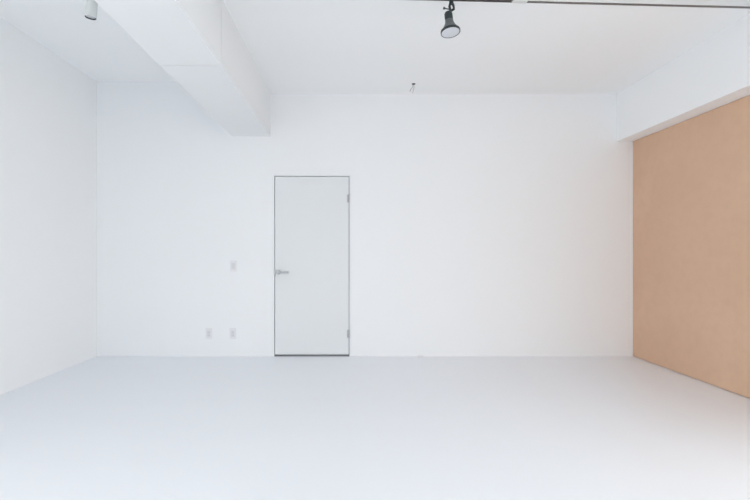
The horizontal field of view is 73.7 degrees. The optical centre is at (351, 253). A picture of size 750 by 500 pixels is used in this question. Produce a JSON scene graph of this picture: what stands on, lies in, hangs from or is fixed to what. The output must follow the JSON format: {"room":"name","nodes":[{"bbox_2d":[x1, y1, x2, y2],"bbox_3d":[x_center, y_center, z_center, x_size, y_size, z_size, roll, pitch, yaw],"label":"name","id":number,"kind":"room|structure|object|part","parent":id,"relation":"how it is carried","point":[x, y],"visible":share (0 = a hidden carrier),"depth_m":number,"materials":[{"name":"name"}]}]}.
{"room":"studio","nodes":[
{"label":"studio","id":0,"kind":"room"},
{"bbox_2d":[0,17,96,394],"bbox_3d":[-2.908,-0.438,1.925,0.150,3.150,7.250,0,0,0],"label":"wall","id":1,"kind":"structure","parent":0,"point":[48,106],"depth_m":4.62,"materials":[{"name":"white paint"}]},
{"bbox_2d":[97,82,632,355],"bbox_3d":[0.167,-0.438,5.625,6.300,3.150,0.150,0,0,0],"label":"wall","id":2,"kind":"structure","parent":0,"point":[482,224],"depth_m":5.55,"materials":[{"name":"white paint"}]},
{"bbox_2d":[206,328,211,338],"bbox_3d":[-1.589,0.883,5.544,0.070,0.120,0.011,0,0,0],"label":"wall socket","id":3,"kind":"object","parent":2,"relation":"attached to","point":[208,330],"visible":1,"depth_m":5.54,"materials":[{"name":"white plastic"}]},
{"bbox_2d":[230,328,235,338],"bbox_3d":[-1.322,0.883,5.544,0.070,0.120,0.011,0,0,0],"label":"wall socket","id":4,"kind":"object","parent":2,"relation":"attached to","point":[232,330],"visible":1,"depth_m":5.54,"materials":[{"name":"white plastic"}]},
{"bbox_2d":[230,261,235,270],"bbox_3d":[-1.317,0.133,5.544,0.070,0.120,0.012,0,0,0],"label":"light switch","id":5,"kind":"object","parent":2,"relation":"attached to","point":[232,263],"visible":1,"depth_m":5.54,"materials":[{"name":"white plastic"}]},
{"bbox_2d":[272,174,350,356],"bbox_3d":[-0.447,0.127,5.567,0.876,2.020,0.145,0,0,0],"label":"door","id":6,"kind":"structure","parent":2,"relation":"in","point":[311,213],"depth_m":5.55,"materials":[{"name":"white paint"}]},
{"bbox_3d":[-0.446,1.131,5.580,0.832,0.012,0.060,0,0,0],"label":"sill","id":7,"kind":"part","parent":6,"relation":"part of","materials":[{"name":"grey"}]},
{"bbox_2d":[0,356,749,499],"bbox_3d":[0.167,1.197,2.000,6.300,0.120,7.400,0,0,0],"label":"floor","id":8,"kind":"structure","parent":0,"point":[99,427],"depth_m":3.26,"materials":[{"name":"white paint"}]},
{"bbox_2d":[0,0,749,93],"bbox_3d":[0.167,-1.905,1.925,6.300,0.253,7.250,0,0,0],"label":"ceiling","id":9,"kind":"structure","parent":0,"point":[296,46],"depth_m":4.24,"materials":[{"name":"white paint"}]},
{"bbox_2d":[84,0,97,19],"bbox_3d":[-1.810,-1.774,3.472,0.103,0.273,0.090,0,0,0],"label":"spotlight","id":10,"kind":"object","parent":9,"relation":"attached to","point":[91,7],"visible":0.97,"depth_m":3.44,"materials":[{"name":"white metal"}]},
{"bbox_2d":[94,0,269,135],"bbox_3d":[-1.117,-1.567,1.925,0.423,0.522,7.250,0,0,0],"label":"ceiling beam","id":11,"kind":"structure","parent":9,"relation":"attached to","point":[199,44],"depth_m":3.45,"materials":[{"name":"white paint"}]},
{"bbox_2d":[423,0,749,8],"bbox_3d":[1.020,-1.756,3.437,3.848,0.043,0.038,0,0,-3],"label":"track","id":12,"kind":"object","parent":9,"relation":"attached to","point":[743,4],"visible":1,"depth_m":3.48,"materials":[{"name":"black metal"}]},
{"bbox_2d":[441,0,459,37],"bbox_3d":[0.670,-1.615,3.401,0.132,0.243,0.132,0,0,0],"label":"track spotlight","id":13,"kind":"object","parent":12,"relation":"hanging from","point":[450,29],"visible":1,"depth_m":3.39,"materials":[{"name":"black metal"}]},
{"bbox_3d":[0.101,-1.758,3.392,2.008,0.040,0.034,0,0,-3],"label":"rail","id":14,"kind":"part","parent":12,"relation":"part of","materials":[{"name":"grey metal"}]},
{"bbox_3d":[2.074,-1.758,3.489,1.736,0.040,0.034,0,0,-3],"label":"rail","id":15,"kind":"part","parent":12,"relation":"part of","materials":[{"name":"white metal"}]},
{"bbox_2d":[617,14,749,140],"bbox_3d":[3.131,-1.514,1.925,0.373,0.528,7.250,0,0,0],"label":"ceiling beam","id":16,"kind":"structure","parent":9,"relation":"attached to","point":[715,73],"depth_m":4.36,"materials":[{"name":"white paint"}]},
{"bbox_3d":[3.226,-0.438,1.925,0.182,3.150,7.250,0,0,0],"label":"wall","id":17,"kind":"structure","parent":0,"visible":0},
{"bbox_2d":[633,95,749,397],"bbox_3d":[3.126,-0.058,4.073,0.018,2.377,2.946,0,0,0],"label":"wall panel","id":18,"kind":"object","parent":17,"relation":"attached to","point":[691,177],"visible":1,"depth_m":4.52,"materials":[{"name":"brown wood"}]}
]}

